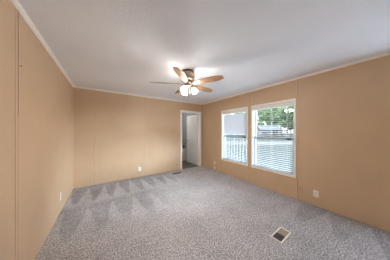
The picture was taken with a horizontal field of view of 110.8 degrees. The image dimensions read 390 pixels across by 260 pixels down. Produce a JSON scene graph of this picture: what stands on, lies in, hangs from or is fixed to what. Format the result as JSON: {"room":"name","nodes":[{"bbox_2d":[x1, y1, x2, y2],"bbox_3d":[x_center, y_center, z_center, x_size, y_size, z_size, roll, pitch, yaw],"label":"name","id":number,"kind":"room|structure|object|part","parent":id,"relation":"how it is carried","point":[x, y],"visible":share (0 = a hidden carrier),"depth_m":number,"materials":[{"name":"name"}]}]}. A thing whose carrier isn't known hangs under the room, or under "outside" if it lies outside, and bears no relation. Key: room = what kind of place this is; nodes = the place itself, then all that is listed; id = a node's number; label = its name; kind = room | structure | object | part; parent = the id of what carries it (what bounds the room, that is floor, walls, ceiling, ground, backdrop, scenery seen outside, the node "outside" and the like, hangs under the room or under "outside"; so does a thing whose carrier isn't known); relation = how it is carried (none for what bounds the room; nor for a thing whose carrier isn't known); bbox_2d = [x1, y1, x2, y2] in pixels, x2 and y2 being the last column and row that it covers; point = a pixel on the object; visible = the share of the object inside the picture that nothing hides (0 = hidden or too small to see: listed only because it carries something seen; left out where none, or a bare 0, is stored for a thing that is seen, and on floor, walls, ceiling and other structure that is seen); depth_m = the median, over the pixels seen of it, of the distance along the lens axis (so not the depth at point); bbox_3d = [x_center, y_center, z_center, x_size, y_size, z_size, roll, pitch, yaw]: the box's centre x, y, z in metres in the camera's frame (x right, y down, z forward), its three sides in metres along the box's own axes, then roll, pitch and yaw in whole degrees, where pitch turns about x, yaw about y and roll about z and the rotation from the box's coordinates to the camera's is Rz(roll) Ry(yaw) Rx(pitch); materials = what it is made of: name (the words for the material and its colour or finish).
{"room":"empty bedroom","nodes":[
{"label":"empty bedroom","id":0,"kind":"room"},
{"bbox_2d":[0,0,72,259],"bbox_3d":[-1.421,0.205,0.893,0.120,2.540,5.707,0,0,-34],"label":"wall","id":1,"kind":"structure","parent":0,"point":[45,95],"depth_m":1.36,"materials":[{"name":"paint"}]},
{"bbox_2d":[15,8,17,259],"bbox_3d":[-1.516,0.172,1.144,0.003,2.406,0.030,0,0,-34],"label":"trim","id":2,"kind":"structure","parent":1,"relation":"attached to","point":[16,10],"depth_m":1.14,"materials":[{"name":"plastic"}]},
{"bbox_2d":[10,0,73,86],"bbox_3d":[-1.357,-1.048,0.936,0.034,0.034,5.467,0,0,-34],"label":"trim","id":3,"kind":"structure","parent":1,"relation":"attached to","point":[16,4],"depth_m":1.43,"materials":[{"name":"white wood"}]},
{"bbox_2d":[74,88,201,188],"bbox_3d":[-1.338,0.205,4.314,3.832,2.540,0.120,0,0,-34],"label":"wall","id":4,"kind":"structure","parent":0,"point":[120,118],"depth_m":3.77,"materials":[{"name":"paint"}]},
{"bbox_2d":[73,87,73,188],"bbox_3d":[-2.887,0.172,3.194,0.012,2.406,0.012,0,0,-34],"label":"trim","id":5,"kind":"structure","parent":4,"relation":"attached to","point":[73,87],"depth_m":3.19,"materials":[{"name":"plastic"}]},
{"bbox_2d":[95,90,95,184],"bbox_3d":[-2.534,0.172,3.437,0.022,2.406,0.003,0,0,-34],"label":"trim","id":6,"kind":"structure","parent":4,"relation":"attached to","point":[95,90],"depth_m":3.43,"materials":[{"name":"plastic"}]},
{"bbox_2d":[74,86,201,104],"bbox_3d":[-1.296,-1.048,4.250,3.832,0.034,0.034,0,0,-34],"label":"trim","id":7,"kind":"structure","parent":4,"relation":"attached to","point":[74,86],"depth_m":3.85,"materials":[{"name":"white wood"}]},
{"bbox_2d":[145,97,145,175],"bbox_3d":[-1.510,0.172,4.124,0.022,2.406,0.003,0,0,-34],"label":"trim","id":8,"kind":"structure","parent":4,"relation":"attached to","point":[145,97],"depth_m":4.12,"materials":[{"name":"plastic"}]},
{"bbox_2d":[180,110,200,169],"bbox_3d":[-0.381,0.317,5.398,0.911,2.117,0.880,0,0,-34],"label":"door","id":9,"kind":"structure","parent":4,"relation":"in","point":[193,140],"depth_m":5.41,"materials":[{"name":"paint"}]},
{"bbox_2d":[18,0,389,103],"bbox_3d":[-0.472,-1.125,3.024,4.072,0.120,8.187,0,0,-34],"label":"ceiling","id":10,"kind":"structure","parent":0,"point":[124,46],"depth_m":1.57,"materials":[{"name":"white paint"}]},
{"bbox_2d":[150,67,223,94],"bbox_3d":[-0.121,-0.862,2.448,1.242,0.406,1.242,0,0,-34],"label":"ceiling fan","id":11,"kind":"object","parent":10,"relation":"hanging from","point":[187,76],"visible":1,"depth_m":2.31,"materials":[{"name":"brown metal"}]},
{"bbox_3d":[-0.527,-0.839,2.362,0.502,0.005,0.142,0,13,-7],"label":"blade","id":12,"kind":"part","parent":11,"relation":"part of","materials":[{"name":"brown wood"}]},
{"bbox_3d":[-0.206,-0.839,2.017,0.142,0.005,0.502,13,3,11],"label":"blade","id":13,"kind":"part","parent":11,"relation":"part of","materials":[{"name":"brown wood"}]},
{"bbox_3d":[0.165,-0.839,2.683,0.502,0.005,0.142,0,-13,-43],"label":"blade","id":14,"kind":"part","parent":11,"relation":"part of","materials":[{"name":"brown wood"}]},
{"bbox_3d":[0.221,-0.839,2.216,0.502,0.005,0.142,0,-13,29],"label":"blade","id":15,"kind":"part","parent":11,"relation":"part of","materials":[{"name":"brown wood"}]},
{"bbox_2d":[35,160,389,259],"bbox_3d":[-0.456,1.425,3.017,3.852,0.100,7.917,0,0,-34],"label":"floor","id":16,"kind":"structure","parent":0,"point":[199,212],"depth_m":1.96,"materials":[{"name":"carpet"}]},
{"bbox_2d":[182,148,186,160],"bbox_3d":[-1.238,1.049,6.183,1.560,0.653,0.755,0,0,-34],"label":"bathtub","id":17,"kind":"object","parent":16,"relation":"on","point":[184,151],"visible":0.19,"depth_m":6.25,"materials":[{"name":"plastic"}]},
{"bbox_2d":[270,227,290,242],"bbox_3d":[1.138,1.371,1.780,0.295,0.009,0.137,0,0,-36],"label":"floor vent","id":18,"kind":"object","parent":16,"relation":"in","point":[281,234],"visible":1,"depth_m":1.77,"materials":[{"name":"plastic"}]},
{"bbox_2d":[225,142,292,144],"bbox_3d":[13.966,2.115,23.500,120.001,0.020,6.001,0,0,0],"label":"road","id":19,"kind":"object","parent":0,"point":[228,143],"visible":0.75,"depth_m":22.44,"materials":[{"name":"white"}]},
{"bbox_2d":[182,55,389,231],"bbox_3d":[1.210,0.205,4.063,0.120,2.540,8.037,0,0,-34],"label":"wall","id":20,"kind":"structure","parent":0,"point":[343,114],"depth_m":2.26,"materials":[{"name":"paint"}]},
{"bbox_2d":[221,106,247,165],"bbox_3d":[1.197,0.148,4.070,0.134,1.611,0.991,0,0,-34],"label":"window","id":21,"kind":"structure","parent":20,"relation":"in","point":[223,135],"depth_m":4.09,"materials":[{"name":"plastic"}]},
{"bbox_2d":[223,109,245,163],"bbox_3d":[1.178,0.148,4.058,0.057,1.521,0.891,0,0,-34],"label":"window blind","id":22,"kind":"object","parent":21,"relation":"attached to","point":[234,123],"visible":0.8,"depth_m":4.02,"materials":[{"name":"plastic"}]},
{"bbox_3d":[1.218,0.531,4.085,0.025,0.758,0.903,0,0,-34],"label":"sash","id":23,"kind":"part","parent":21,"relation":"part of","materials":[{"name":"plastic"}]},
{"bbox_2d":[251,98,295,177],"bbox_3d":[1.807,0.148,3.162,0.134,1.611,0.995,0,0,-34],"label":"window","id":24,"kind":"structure","parent":20,"relation":"in","point":[253,114],"depth_m":3.16,"materials":[{"name":"plastic"}]},
{"bbox_3d":[1.850,-0.215,3.191,0.025,0.798,0.907,0,0,-34],"label":"sash","id":25,"kind":"part","parent":24,"relation":"part of","materials":[{"name":"plastic"}]},
{"bbox_2d":[253,101,292,174],"bbox_3d":[1.788,0.148,3.150,0.057,1.521,0.895,0,0,-34],"label":"window blind","id":26,"kind":"object","parent":24,"relation":"attached to","point":[285,104],"visible":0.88,"depth_m":2.98,"materials":[{"name":"plastic"}]},
{"bbox_3d":[1.790,0.899,3.151,0.048,0.018,0.895,0,0,-34],"label":"rail","id":27,"kind":"part","parent":26,"relation":"part of","materials":[{"name":"white plastic"}]},
{"bbox_3d":[1.790,0.169,3.151,0.050,1.443,0.646,0,0,-34],"label":"ladder cord","id":28,"kind":"part","parent":26,"relation":"part of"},
{"bbox_3d":[1.828,0.531,3.176,0.025,0.758,0.907,0,0,-34],"label":"sash","id":29,"kind":"part","parent":24,"relation":"part of","materials":[{"name":"plastic"}]},
{"bbox_2d":[202,52,389,104],"bbox_3d":[1.796,-1.048,3.053,0.034,0.034,5.467,0,0,-34],"label":"trim","id":30,"kind":"structure","parent":20,"relation":"attached to","point":[386,53],"depth_m":2.42,"materials":[{"name":"white wood"}]},
{"bbox_2d":[313,190,317,196],"bbox_3d":[2.209,1.148,2.461,0.008,0.118,0.072,0,0,-34],"label":"wall outlet","id":31,"kind":"object","parent":20,"relation":"attached to","point":[315,193],"visible":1,"depth_m":2.46,"materials":[{"name":"plastic"}]},
{"label":"outside","id":32,"kind":"structure","parent":0,"visible":0},
{"bbox_2d":[225,133,292,171],"bbox_3d":[42.807,2.275,52.844,210.000,0.300,220.000,0,0,-34],"label":"ground","id":33,"kind":"structure","parent":32,"point":[275,148],"depth_m":13.23,"materials":[{"name":"white"}]},
{"bbox_2d":[257,109,271,124],"bbox_3d":[39.324,-7.570,77.780,13.588,19.390,13.201,0,0,-25],"label":"tree","id":34,"kind":"object","parent":33,"relation":"on","point":[261,117],"visible":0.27,"depth_m":74.26,"materials":[{"name":"green plant"}]},
{"bbox_2d":[257,132,271,136],"bbox_3d":[20.158,1.200,40.500,5.200,1.850,1.860,0,0,0],"label":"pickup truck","id":35,"kind":"object","parent":33,"relation":"on","point":[260,133],"visible":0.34,"depth_m":39.60,"materials":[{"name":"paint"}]},
{"bbox_2d":[257,125,280,135],"bbox_3d":[30.488,-0.125,57.000,8.700,4.500,5.700,0,0,0],"label":"house","id":36,"kind":"structure","parent":33,"relation":"on","point":[259,127],"depth_m":55.46,"materials":[{"name":"white"}]},
{"bbox_2d":[263,107,280,124],"bbox_3d":[38.688,-5.767,67.051,8.769,15.784,8.880,0,0,22],"label":"tree","id":37,"kind":"object","parent":33,"relation":"on","point":[273,115],"visible":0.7,"depth_m":65.39,"materials":[{"name":"green plant"}]},
{"bbox_2d":[265,134,292,137],"bbox_3d":[24.842,1.525,38.000,10.120,1.200,0.120,0,0,0],"label":"rail fence","id":38,"kind":"object","parent":33,"relation":"on","point":[265,134],"visible":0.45,"depth_m":37.97,"materials":[{"name":"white wood"}]},
{"bbox_2d":[268,130,291,136],"bbox_3d":[29.504,0.850,47.000,6.400,2.550,3.600,0,0,0],"label":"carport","id":39,"kind":"object","parent":33,"relation":"on","point":[268,130],"visible":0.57,"depth_m":45.46,"materials":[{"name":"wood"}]},
{"bbox_2d":[277,106,292,127],"bbox_3d":[39.945,-4.783,57.873,7.468,13.816,7.625,0,0,38],"label":"tree","id":40,"kind":"object","parent":33,"relation":"on","point":[280,112],"visible":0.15,"depth_m":57.54,"materials":[{"name":"green plant"}]},
{"bbox_2d":[280,107,292,129],"bbox_3d":[34.903,-4.020,47.092,8.065,12.292,8.340,0,0,-32],"label":"tree","id":41,"kind":"object","parent":33,"relation":"on","point":[282,116],"visible":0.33,"depth_m":46.59,"materials":[{"name":"green plant"}]},
{"bbox_3d":[0.655,1.800,6.289,1.400,0.650,3.472,0,0,-34],"label":"porch deck","id":42,"kind":"object","parent":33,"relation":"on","visible":0},
{"bbox_2d":[225,138,245,159],"bbox_3d":[1.184,0.865,6.649,0.090,1.220,3.480,0,0,-34],"label":"porch railing","id":43,"kind":"object","parent":42,"relation":"on","point":[225,138],"visible":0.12,"depth_m":5.85,"materials":[{"name":"paint"}]}
]}

